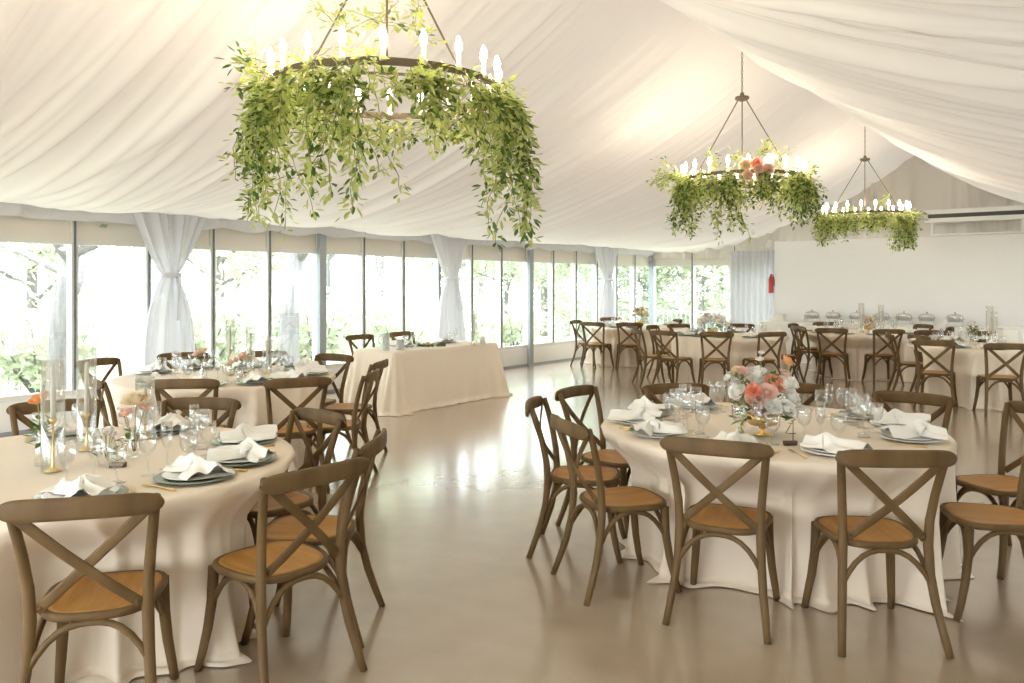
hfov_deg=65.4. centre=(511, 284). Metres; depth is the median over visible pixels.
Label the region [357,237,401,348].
window
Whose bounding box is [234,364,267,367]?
dinner plate
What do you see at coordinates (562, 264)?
tree
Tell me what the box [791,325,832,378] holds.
chair
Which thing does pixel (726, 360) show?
chair
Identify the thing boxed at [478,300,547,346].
shrub
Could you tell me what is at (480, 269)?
tree
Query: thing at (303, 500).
chair
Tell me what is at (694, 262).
window
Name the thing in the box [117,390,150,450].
vase flowers
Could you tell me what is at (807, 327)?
napkin
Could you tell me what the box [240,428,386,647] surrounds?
chair
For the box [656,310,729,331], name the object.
terrace railing
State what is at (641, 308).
floral centerpiece
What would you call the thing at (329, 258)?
tree
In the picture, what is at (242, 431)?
napkin
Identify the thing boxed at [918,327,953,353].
chair
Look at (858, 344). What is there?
tablecloth
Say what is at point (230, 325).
taper candle
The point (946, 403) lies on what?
chair
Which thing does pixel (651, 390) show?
chair
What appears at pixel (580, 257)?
window
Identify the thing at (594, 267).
window
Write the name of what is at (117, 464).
table number
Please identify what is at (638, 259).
window
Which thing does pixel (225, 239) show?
window
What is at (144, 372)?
dinner plate
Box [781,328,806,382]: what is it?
chair
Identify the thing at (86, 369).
taper candle
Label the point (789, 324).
chair
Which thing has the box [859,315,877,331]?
floral centerpiece
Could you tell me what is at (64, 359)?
glass
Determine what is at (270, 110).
greenery garland
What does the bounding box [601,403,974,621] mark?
tablecloth
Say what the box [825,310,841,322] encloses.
chafing dish
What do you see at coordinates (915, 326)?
chair
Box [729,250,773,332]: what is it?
curtain
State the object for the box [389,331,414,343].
chair
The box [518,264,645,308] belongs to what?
tree
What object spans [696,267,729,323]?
tree
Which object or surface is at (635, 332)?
chair
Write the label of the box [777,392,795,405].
napkin
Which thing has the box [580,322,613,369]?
chair
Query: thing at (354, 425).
chair
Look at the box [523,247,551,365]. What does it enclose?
window
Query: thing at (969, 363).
tablecloth
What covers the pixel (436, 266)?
window
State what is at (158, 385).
chair
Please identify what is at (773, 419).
bowl
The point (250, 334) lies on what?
taper candle
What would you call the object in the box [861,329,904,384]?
chair
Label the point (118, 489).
dinner plate
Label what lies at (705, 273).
tree
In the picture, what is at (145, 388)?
taper candle
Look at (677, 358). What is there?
chair
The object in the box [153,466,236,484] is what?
dinner plate
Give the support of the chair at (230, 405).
on the floor
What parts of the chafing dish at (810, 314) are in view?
lid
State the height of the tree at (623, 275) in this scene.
5.161 m
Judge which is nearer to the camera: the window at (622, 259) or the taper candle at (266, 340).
the taper candle at (266, 340)
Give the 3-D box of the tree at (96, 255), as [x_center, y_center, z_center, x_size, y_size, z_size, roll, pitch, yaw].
[-13.512,-0.854,24.653,5.745,6.322,5.946,0,0,15]
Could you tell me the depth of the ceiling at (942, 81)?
4.91 m
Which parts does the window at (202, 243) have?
header panel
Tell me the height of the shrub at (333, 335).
2.074 m
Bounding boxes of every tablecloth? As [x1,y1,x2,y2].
[0,426,294,682]
[98,365,335,471]
[343,341,512,416]
[584,324,682,368]
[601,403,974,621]
[665,332,789,386]
[757,321,1023,363]
[804,330,916,382]
[906,341,1023,410]
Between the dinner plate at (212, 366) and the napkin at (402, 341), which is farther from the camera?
the napkin at (402, 341)
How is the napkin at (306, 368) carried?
on the dinner plate at (309, 373)
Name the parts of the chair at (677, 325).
rail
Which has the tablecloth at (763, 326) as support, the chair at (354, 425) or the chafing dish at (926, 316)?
the chafing dish at (926, 316)
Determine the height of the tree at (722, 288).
7.572 m
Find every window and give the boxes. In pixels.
[0,215,70,402]
[67,221,145,395]
[141,230,209,364]
[206,228,266,365]
[262,230,316,364]
[313,234,361,368]
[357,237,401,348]
[397,240,437,339]
[433,245,469,341]
[466,245,499,350]
[496,246,526,350]
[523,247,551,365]
[548,249,574,344]
[571,251,595,342]
[592,254,597,321]
[612,254,633,316]
[630,254,648,321]
[649,254,690,323]
[691,247,732,329]
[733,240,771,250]
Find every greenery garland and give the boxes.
[213,0,546,251]
[646,138,828,245]
[806,194,926,253]
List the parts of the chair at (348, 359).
seat frame, rail, post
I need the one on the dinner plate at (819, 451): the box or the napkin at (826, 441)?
the napkin at (826, 441)
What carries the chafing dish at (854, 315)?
on the tablecloth at (763, 326)
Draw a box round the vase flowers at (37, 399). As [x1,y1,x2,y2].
[22,390,62,456]
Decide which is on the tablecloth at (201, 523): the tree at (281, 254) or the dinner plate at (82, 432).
the dinner plate at (82, 432)
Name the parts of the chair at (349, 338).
post, rail, post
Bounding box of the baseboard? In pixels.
[0,356,585,435]
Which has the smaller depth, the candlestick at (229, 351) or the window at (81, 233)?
the candlestick at (229, 351)
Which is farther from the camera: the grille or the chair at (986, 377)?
the grille
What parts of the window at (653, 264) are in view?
post, header panel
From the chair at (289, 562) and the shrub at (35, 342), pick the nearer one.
the chair at (289, 562)
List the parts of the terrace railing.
rail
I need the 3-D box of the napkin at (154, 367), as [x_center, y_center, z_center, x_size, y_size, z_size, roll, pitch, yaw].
[-3.386,0.767,7.469,0.305,0.077,0.239,0,0,34]
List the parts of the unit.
support frame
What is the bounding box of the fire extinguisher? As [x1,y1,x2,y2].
[768,274,774,292]
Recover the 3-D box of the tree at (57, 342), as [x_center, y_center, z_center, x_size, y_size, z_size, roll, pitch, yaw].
[-6.597,-0.510,11.708,6.671,5.719,4.426,0,0,38]
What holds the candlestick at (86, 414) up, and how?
on the tablecloth at (201, 523)
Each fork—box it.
[141,483,175,490]
[788,449,806,458]
[887,442,927,447]
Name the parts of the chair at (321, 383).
post, seat, seat frame, rail, post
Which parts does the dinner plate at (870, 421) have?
rim plate, salad plate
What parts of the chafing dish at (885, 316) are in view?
lid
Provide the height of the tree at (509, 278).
5.115 m
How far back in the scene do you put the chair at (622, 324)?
15.02 m
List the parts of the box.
lid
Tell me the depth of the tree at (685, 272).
26.25 m
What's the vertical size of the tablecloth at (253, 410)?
0.761 m
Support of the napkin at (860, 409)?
on the dinner plate at (868, 416)
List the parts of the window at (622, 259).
header panel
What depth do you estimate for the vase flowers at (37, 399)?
3.67 m
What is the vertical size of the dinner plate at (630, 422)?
0.021 m
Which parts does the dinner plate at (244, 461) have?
porcelain plate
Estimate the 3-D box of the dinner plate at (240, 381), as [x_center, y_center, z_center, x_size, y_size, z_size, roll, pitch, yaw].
[-2.159,0.818,6.733,0.336,0.024,0.336,0,0,-38]
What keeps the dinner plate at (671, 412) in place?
on the tablecloth at (800, 490)
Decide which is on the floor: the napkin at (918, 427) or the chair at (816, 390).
the chair at (816, 390)
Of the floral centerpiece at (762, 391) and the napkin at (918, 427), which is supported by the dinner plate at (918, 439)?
the napkin at (918, 427)
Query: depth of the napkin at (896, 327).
14.15 m
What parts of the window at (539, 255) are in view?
post, header panel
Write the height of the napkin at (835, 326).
0.073 m
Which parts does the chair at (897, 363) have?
rail, post, post, seat frame, seat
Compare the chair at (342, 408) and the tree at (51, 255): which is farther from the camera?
the tree at (51, 255)
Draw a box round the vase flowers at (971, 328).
[965,321,979,339]
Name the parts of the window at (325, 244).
post, header panel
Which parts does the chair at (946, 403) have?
post, rail, post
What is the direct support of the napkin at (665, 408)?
on the dinner plate at (671, 412)
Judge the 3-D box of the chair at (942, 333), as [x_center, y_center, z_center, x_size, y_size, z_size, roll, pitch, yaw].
[6.500,1.153,12.137,0.515,0.904,0.600,0,0,0]
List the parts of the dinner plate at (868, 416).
salad plate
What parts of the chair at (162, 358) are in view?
post, rail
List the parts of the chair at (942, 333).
post, rail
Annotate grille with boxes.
[928,210,1023,218]
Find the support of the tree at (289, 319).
on the ground
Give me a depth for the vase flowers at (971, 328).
10.93 m
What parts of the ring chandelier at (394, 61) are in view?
bulb, bulb, bulb, rod, bulb, bulb, rod, bulb, rod, bulb, bulb, bulb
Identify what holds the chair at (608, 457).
on the floor
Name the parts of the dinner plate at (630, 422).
salad plate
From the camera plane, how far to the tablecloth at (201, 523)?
3.33 m
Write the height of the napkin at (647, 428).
0.075 m
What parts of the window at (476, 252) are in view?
header panel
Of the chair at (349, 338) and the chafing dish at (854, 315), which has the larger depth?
the chafing dish at (854, 315)
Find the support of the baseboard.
attached to the wall at (512, 357)
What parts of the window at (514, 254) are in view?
header panel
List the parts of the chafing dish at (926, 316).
lid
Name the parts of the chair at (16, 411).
post, rail, post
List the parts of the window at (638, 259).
header panel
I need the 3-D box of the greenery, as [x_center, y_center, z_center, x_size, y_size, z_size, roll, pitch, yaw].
[-1.167,0.808,10.838,0.442,0.082,0.435,0,0,0]
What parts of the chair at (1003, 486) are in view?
seat frame, seat, leg, post, rail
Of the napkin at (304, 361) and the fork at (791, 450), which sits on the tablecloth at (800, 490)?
the fork at (791, 450)
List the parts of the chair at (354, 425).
leg, seat, seat frame, post, post, rail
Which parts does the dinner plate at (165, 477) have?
porcelain plate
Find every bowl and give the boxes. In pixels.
[707,328,718,331]
[745,411,780,435]
[862,325,873,331]
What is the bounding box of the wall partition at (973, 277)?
[774,233,1023,326]
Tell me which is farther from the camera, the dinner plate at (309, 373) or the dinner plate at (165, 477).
the dinner plate at (309, 373)
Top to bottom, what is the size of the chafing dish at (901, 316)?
0.260 m
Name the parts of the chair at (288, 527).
leg, leg, seat, seat frame, post, post, rail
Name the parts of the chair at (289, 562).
leg, post, seat frame, seat, leg, rail, post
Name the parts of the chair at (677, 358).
post, rail, leg, seat, seat frame, post, leg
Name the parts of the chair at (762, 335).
post, seat frame, rail, post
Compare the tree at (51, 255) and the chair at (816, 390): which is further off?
the tree at (51, 255)
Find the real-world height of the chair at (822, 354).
0.904 m
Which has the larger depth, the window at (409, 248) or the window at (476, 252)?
the window at (476, 252)
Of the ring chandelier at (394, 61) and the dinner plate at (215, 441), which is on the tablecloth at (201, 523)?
the dinner plate at (215, 441)
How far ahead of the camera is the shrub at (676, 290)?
32.86 m
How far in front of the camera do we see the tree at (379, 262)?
36.24 m
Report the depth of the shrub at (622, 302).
28.38 m
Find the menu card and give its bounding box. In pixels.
[39,484,56,491]
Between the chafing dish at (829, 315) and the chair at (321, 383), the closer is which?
the chair at (321, 383)
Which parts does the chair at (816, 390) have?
rail, post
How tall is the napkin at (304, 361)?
0.088 m
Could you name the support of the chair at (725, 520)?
on the floor
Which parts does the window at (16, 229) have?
header panel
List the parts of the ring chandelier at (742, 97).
rod, rod, chain, rod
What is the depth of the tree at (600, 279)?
28.12 m
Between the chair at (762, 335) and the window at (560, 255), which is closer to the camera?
the chair at (762, 335)
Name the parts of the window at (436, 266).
header panel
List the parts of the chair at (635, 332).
rail, post, post, seat frame, leg, leg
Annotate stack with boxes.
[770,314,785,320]
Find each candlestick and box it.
[44,366,61,472]
[79,360,93,450]
[138,386,151,439]
[226,325,233,374]
[247,331,253,371]
[263,340,270,373]
[472,315,475,345]
[988,313,990,342]
[993,319,994,341]
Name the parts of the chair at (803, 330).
post, post, rail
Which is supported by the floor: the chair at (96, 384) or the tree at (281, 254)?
the chair at (96, 384)
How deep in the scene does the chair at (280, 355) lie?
8.52 m
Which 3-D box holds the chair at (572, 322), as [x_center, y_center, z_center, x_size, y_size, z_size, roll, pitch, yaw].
[1.487,1.153,15.817,0.600,0.904,0.515,0,0,30]
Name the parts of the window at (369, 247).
header panel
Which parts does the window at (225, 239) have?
header panel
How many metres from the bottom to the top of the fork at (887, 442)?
0.012 m
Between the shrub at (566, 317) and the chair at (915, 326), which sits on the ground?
the shrub at (566, 317)
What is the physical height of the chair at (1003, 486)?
0.904 m
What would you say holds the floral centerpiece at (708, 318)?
on the tablecloth at (689, 346)
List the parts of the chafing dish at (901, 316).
lid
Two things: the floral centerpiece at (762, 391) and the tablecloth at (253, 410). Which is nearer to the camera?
the floral centerpiece at (762, 391)
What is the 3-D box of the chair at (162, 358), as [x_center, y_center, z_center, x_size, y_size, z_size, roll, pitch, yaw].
[-3.313,1.153,8.059,0.515,0.904,0.600,0,0,-24]
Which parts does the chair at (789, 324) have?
post, post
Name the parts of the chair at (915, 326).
rail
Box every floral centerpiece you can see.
[631,306,648,322]
[697,305,729,331]
[723,351,800,435]
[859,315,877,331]
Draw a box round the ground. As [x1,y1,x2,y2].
[0,297,729,395]
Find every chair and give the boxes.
[0,493,178,682]
[6,398,103,435]
[74,357,122,426]
[89,375,150,427]
[149,379,225,427]
[157,352,209,368]
[160,397,241,427]
[194,457,369,682]
[238,350,286,365]
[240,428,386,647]
[247,407,346,605]
[263,377,331,491]
[303,368,379,485]
[314,353,353,440]
[323,359,387,450]
[345,334,374,355]
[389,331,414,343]
[525,396,626,563]
[550,414,681,606]
[555,384,630,535]
[570,320,601,366]
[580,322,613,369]
[600,317,621,321]
[615,322,643,369]
[631,328,672,385]
[641,383,709,403]
[646,325,671,377]
[650,330,695,383]
[660,436,779,643]
[667,323,689,369]
[698,332,733,386]
[725,323,754,331]
[742,332,786,375]
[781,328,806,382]
[782,383,825,407]
[788,323,816,371]
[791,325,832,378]
[801,449,956,658]
[813,322,838,325]
[815,328,850,383]
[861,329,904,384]
[871,390,956,431]
[885,332,922,390]
[907,334,930,391]
[912,340,957,411]
[913,324,933,336]
[914,330,946,387]
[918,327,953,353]
[939,455,1023,621]
[955,401,1023,579]
[968,331,995,340]
[973,343,1023,416]
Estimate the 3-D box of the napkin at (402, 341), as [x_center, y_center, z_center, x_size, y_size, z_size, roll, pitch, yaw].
[-1.521,0.765,10.764,0.303,0.080,0.241,0,0,27]
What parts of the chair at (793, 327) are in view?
post, rail, post, leg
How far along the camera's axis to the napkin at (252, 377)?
6.67 m
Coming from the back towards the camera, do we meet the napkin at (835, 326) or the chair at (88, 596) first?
the napkin at (835, 326)
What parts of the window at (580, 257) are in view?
header panel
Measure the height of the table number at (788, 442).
0.126 m
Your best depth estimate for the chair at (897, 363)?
11.58 m
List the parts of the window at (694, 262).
header panel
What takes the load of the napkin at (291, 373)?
on the dinner plate
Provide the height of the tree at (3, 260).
4.284 m
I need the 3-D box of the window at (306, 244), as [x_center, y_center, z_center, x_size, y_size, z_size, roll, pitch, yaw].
[-3.170,0.290,11.439,0.134,2.620,0.865,0,0,38]
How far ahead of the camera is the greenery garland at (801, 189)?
8.50 m
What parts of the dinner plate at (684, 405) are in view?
salad plate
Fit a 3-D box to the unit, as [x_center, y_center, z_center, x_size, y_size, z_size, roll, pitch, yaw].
[9.222,-1.220,14.990,2.600,0.500,0.240,0,0,38]
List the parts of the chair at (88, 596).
post, leg, rail, seat frame, seat, post, leg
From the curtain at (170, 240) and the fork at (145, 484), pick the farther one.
the curtain at (170, 240)
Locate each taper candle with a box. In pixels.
[50,366,55,418]
[84,360,88,413]
[143,386,146,423]
[229,325,230,350]
[249,331,251,354]
[266,340,267,360]
[473,315,474,333]
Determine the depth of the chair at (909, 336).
11.34 m
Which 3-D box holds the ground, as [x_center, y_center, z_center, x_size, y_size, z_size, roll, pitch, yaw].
[3.420,2.125,28.954,150.000,0.150,170.000,0,0,38]
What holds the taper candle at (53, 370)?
on the candlestick at (53, 419)
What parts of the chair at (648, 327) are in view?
post, rail, post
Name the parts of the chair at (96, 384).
rail, post, post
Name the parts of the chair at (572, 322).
post, rail, post, leg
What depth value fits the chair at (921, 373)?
10.22 m
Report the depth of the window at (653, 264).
19.88 m
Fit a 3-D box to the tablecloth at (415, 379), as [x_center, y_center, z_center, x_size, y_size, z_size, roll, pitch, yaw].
[-1.144,1.214,10.959,1.297,0.761,2.597,0,0,38]
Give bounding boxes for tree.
[0,224,203,390]
[0,242,140,362]
[0,243,101,340]
[7,244,158,351]
[107,246,333,363]
[181,250,283,344]
[182,250,415,350]
[240,254,332,332]
[277,253,307,365]
[308,255,442,326]
[374,257,517,342]
[441,260,521,325]
[441,260,581,342]
[490,263,599,339]
[504,271,584,317]
[510,264,582,307]
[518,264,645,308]
[559,264,629,318]
[559,264,677,323]
[560,264,719,323]
[598,266,697,324]
[625,268,729,329]
[636,266,729,331]
[642,266,729,331]
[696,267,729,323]
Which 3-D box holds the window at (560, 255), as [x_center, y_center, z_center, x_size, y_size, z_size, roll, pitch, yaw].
[1.062,0.290,16.914,0.134,2.620,0.865,0,0,38]
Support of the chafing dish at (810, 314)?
on the tablecloth at (763, 326)
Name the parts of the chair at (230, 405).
post, rail, post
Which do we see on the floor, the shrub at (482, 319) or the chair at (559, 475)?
the chair at (559, 475)
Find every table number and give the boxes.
[109,440,126,467]
[783,421,797,445]
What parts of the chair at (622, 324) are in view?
post, seat frame, rail, post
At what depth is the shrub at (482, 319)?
22.13 m
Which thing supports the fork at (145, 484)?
on the tablecloth at (201, 523)
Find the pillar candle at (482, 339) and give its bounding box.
[480,337,484,344]
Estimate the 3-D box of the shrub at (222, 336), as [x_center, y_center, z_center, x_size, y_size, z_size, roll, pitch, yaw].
[-6.549,1.059,16.488,2.905,2.020,2.906,0,0,11]
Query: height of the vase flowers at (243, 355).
0.248 m
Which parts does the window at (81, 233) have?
header panel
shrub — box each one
[0,291,131,392]
[120,290,261,365]
[248,285,377,361]
[353,297,432,347]
[421,299,505,341]
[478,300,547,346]
[554,297,619,339]
[564,293,629,318]
[624,303,669,323]
[656,290,696,321]
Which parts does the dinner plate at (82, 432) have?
porcelain plate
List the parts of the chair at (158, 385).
post, rail, post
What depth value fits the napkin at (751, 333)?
12.56 m
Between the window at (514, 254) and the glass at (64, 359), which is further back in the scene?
the window at (514, 254)
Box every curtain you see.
[132,212,206,368]
[431,234,467,340]
[594,246,617,323]
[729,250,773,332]
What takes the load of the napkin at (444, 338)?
on the dinner plate
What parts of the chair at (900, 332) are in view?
leg, post, seat frame, seat, leg, rail, post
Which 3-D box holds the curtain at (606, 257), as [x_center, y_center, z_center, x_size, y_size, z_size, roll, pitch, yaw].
[2.157,0.360,17.796,0.186,2.450,0.940,0,0,38]
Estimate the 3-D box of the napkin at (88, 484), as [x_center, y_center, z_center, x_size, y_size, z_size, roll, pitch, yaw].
[-1.654,0.768,3.111,0.232,0.076,0.307,0,0,-38]
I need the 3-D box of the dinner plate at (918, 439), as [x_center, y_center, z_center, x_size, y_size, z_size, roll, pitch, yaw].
[2.141,0.819,4.276,0.306,0.021,0.306,0,0,34]
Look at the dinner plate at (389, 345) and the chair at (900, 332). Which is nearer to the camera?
the dinner plate at (389, 345)
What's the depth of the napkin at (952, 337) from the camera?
11.73 m
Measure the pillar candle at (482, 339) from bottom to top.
0.112 m
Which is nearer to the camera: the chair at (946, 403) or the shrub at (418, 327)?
the chair at (946, 403)
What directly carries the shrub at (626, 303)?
on the ground
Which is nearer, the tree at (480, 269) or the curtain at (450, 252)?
the curtain at (450, 252)
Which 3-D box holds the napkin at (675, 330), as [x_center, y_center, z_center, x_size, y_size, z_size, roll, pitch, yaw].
[2.937,0.765,13.678,0.307,0.080,0.238,0,0,32]
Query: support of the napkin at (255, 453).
on the dinner plate at (244, 461)
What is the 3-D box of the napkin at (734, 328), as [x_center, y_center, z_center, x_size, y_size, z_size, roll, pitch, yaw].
[3.909,0.767,14.010,0.239,0.077,0.305,0,0,38]
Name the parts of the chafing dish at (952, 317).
lid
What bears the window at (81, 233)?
in the wall at (512, 357)
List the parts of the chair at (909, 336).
post, rail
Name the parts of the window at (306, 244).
header panel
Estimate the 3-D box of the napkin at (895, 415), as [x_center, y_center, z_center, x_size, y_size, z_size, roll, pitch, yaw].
[2.299,0.765,4.699,0.303,0.080,0.241,0,0,26]
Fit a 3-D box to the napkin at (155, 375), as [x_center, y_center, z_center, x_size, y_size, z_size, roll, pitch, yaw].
[-2.942,0.762,6.628,0.238,0.088,0.311,0,0,35]
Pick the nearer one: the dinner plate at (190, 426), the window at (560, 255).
the dinner plate at (190, 426)
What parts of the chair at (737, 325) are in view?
rail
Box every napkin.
[38,417,83,435]
[53,473,116,496]
[132,362,169,371]
[135,372,179,383]
[146,412,189,430]
[163,453,234,480]
[185,360,212,366]
[192,373,214,378]
[206,437,273,462]
[218,423,277,442]
[239,357,265,365]
[242,371,269,382]
[269,369,307,377]
[285,358,318,367]
[294,363,326,372]
[388,339,411,344]
[436,336,452,341]
[608,405,663,420]
[627,396,673,412]
[629,418,687,435]
[664,320,675,323]
[671,392,718,406]
[674,327,692,331]
[677,329,695,334]
[693,327,704,330]
[712,428,758,442]
[728,327,741,330]
[742,331,757,336]
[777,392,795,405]
[800,431,872,453]
[806,325,822,329]
[829,325,846,328]
[838,401,886,416]
[874,409,930,424]
[880,419,947,439]
[889,326,907,328]
[903,328,915,331]
[940,334,963,339]
[955,340,966,346]
[976,335,992,340]
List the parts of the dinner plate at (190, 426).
porcelain plate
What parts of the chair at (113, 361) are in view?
post, rail, post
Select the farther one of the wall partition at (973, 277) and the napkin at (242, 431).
the wall partition at (973, 277)
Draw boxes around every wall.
[0,343,587,432]
[649,156,1023,259]
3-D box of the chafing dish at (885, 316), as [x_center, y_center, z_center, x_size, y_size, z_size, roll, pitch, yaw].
[7.332,0.643,15.794,0.351,0.260,0.219,0,0,38]
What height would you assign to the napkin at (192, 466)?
0.077 m
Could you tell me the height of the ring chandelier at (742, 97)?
1.502 m
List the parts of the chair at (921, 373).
post, leg, rail, seat, seat frame, post, leg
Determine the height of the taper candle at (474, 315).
0.276 m
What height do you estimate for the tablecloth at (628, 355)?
0.761 m
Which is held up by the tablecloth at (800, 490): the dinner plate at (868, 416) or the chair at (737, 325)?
the dinner plate at (868, 416)
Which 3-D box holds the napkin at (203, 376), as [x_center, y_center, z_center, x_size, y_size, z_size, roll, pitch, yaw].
[-2.550,0.762,6.566,0.237,0.088,0.311,0,0,-21]
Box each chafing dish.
[803,311,819,320]
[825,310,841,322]
[848,312,864,322]
[873,311,891,323]
[895,311,912,324]
[917,312,935,325]
[946,312,965,325]
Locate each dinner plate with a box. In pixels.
[31,427,98,438]
[32,484,128,498]
[133,423,197,433]
[134,370,171,373]
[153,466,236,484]
[181,365,216,368]
[204,453,276,466]
[210,437,276,445]
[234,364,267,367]
[235,379,270,384]
[308,372,328,375]
[389,345,413,346]
[613,419,662,424]
[628,409,674,414]
[630,431,685,437]
[674,403,719,408]
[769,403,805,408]
[801,446,835,455]
[836,412,873,418]
[869,420,904,425]
[880,433,942,442]
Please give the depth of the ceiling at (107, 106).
7.73 m
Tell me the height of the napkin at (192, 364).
0.073 m
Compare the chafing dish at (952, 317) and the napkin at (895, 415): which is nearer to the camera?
the napkin at (895, 415)
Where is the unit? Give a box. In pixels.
[924,205,1023,235]
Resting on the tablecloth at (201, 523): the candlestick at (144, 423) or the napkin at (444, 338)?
the candlestick at (144, 423)
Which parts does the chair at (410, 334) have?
rail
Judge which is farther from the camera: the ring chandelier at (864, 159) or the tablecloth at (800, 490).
the ring chandelier at (864, 159)
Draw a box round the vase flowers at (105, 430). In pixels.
[90,425,119,460]
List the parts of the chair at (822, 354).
post, leg, rail, seat, seat frame, post, leg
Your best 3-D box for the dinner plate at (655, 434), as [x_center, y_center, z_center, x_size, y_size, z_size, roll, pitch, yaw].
[0.808,0.819,4.408,0.306,0.021,0.306,0,0,-23]
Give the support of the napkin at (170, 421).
on the dinner plate at (190, 426)
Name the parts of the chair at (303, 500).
leg, seat, seat frame, post, rail, post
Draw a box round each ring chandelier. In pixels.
[267,0,501,118]
[681,52,805,187]
[821,129,910,219]
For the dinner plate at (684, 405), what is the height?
0.021 m
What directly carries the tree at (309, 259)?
on the ground
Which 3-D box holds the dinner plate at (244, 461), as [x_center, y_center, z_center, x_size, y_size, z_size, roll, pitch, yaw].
[-1.280,0.818,3.758,0.336,0.024,0.336,0,0,2]
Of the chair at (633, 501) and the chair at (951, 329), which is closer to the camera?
the chair at (633, 501)
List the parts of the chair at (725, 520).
post, leg, rail, seat frame, seat, post, leg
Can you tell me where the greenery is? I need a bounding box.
[412,341,438,346]
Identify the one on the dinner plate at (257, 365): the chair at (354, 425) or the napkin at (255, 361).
the napkin at (255, 361)
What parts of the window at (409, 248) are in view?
header panel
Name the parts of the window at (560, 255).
header panel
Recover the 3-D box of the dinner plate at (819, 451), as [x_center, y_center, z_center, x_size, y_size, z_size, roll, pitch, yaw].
[1.592,0.819,3.944,0.306,0.021,0.306,0,0,-6]
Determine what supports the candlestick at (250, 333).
on the tablecloth at (253, 410)
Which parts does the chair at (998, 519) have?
leg, leg, seat frame, seat, post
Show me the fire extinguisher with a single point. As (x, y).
(771, 281)
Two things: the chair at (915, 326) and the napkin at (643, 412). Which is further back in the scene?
the chair at (915, 326)
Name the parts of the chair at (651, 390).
post, rail, post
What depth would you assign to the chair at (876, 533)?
3.50 m
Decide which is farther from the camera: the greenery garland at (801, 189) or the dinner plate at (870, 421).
the greenery garland at (801, 189)
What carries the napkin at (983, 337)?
on the dinner plate
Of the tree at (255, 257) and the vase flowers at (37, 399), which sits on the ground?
the tree at (255, 257)
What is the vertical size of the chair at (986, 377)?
0.904 m
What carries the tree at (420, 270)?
on the ground
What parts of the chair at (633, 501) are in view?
post, rail, post, seat, seat frame, leg, leg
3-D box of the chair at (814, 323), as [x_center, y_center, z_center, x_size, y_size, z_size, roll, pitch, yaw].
[5.993,1.153,14.937,0.515,0.904,0.600,0,0,-3]
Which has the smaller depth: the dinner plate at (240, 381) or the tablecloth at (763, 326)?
the dinner plate at (240, 381)
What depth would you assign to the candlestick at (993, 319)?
11.14 m
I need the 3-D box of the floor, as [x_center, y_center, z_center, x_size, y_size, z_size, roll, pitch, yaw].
[1.655,1.660,7.758,12.170,0.120,21.720,0,0,38]
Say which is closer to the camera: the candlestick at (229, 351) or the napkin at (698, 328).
the candlestick at (229, 351)
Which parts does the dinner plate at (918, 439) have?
salad plate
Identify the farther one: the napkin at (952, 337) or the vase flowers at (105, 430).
the napkin at (952, 337)
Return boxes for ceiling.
[0,0,914,253]
[659,0,1023,202]
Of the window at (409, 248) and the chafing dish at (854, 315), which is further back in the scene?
the chafing dish at (854, 315)
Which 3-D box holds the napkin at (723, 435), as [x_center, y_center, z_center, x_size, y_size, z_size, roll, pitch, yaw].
[1.130,0.762,4.034,0.237,0.088,0.307,0,0,13]
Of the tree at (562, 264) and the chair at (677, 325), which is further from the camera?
the tree at (562, 264)
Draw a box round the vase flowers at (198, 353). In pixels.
[192,347,212,374]
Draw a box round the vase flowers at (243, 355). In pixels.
[225,352,253,377]
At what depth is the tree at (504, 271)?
44.76 m
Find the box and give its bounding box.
[996,327,1018,342]
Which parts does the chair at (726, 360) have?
leg, post, seat, seat frame, rail, leg, post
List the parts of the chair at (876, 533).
leg, post, seat, seat frame, leg, rail, post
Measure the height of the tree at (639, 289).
5.538 m
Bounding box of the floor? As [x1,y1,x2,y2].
[0,358,1023,682]
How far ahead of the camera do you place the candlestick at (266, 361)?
7.47 m
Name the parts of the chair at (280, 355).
rail, post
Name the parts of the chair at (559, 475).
rail, post, post, seat, seat frame, leg, leg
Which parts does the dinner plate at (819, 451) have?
salad plate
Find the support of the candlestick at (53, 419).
on the tablecloth at (201, 523)
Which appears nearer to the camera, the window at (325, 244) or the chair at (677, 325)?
the window at (325, 244)
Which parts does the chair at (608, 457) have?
post, rail, post, seat, seat frame, leg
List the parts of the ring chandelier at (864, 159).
rod, rod, rod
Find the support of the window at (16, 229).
in the wall at (512, 357)
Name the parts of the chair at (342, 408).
seat, seat frame, post, rail, post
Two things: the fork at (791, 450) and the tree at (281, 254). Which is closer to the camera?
the fork at (791, 450)
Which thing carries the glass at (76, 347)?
on the tablecloth at (201, 523)
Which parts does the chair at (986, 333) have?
rail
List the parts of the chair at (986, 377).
leg, post, seat frame, seat, rail, leg, post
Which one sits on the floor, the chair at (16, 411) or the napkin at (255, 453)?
the chair at (16, 411)
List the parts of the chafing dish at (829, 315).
lid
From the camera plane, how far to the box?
11.22 m
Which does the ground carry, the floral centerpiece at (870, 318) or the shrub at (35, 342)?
the shrub at (35, 342)
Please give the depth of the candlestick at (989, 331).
10.97 m
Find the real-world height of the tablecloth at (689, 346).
0.761 m
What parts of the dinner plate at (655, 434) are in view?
salad plate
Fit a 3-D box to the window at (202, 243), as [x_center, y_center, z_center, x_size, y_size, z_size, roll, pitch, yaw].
[-4.228,0.290,10.070,0.134,2.620,0.865,0,0,38]
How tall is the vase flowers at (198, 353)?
0.285 m
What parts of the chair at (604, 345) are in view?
post, rail, seat frame, post, leg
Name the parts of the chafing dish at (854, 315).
lid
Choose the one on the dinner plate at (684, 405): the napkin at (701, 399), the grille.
the napkin at (701, 399)

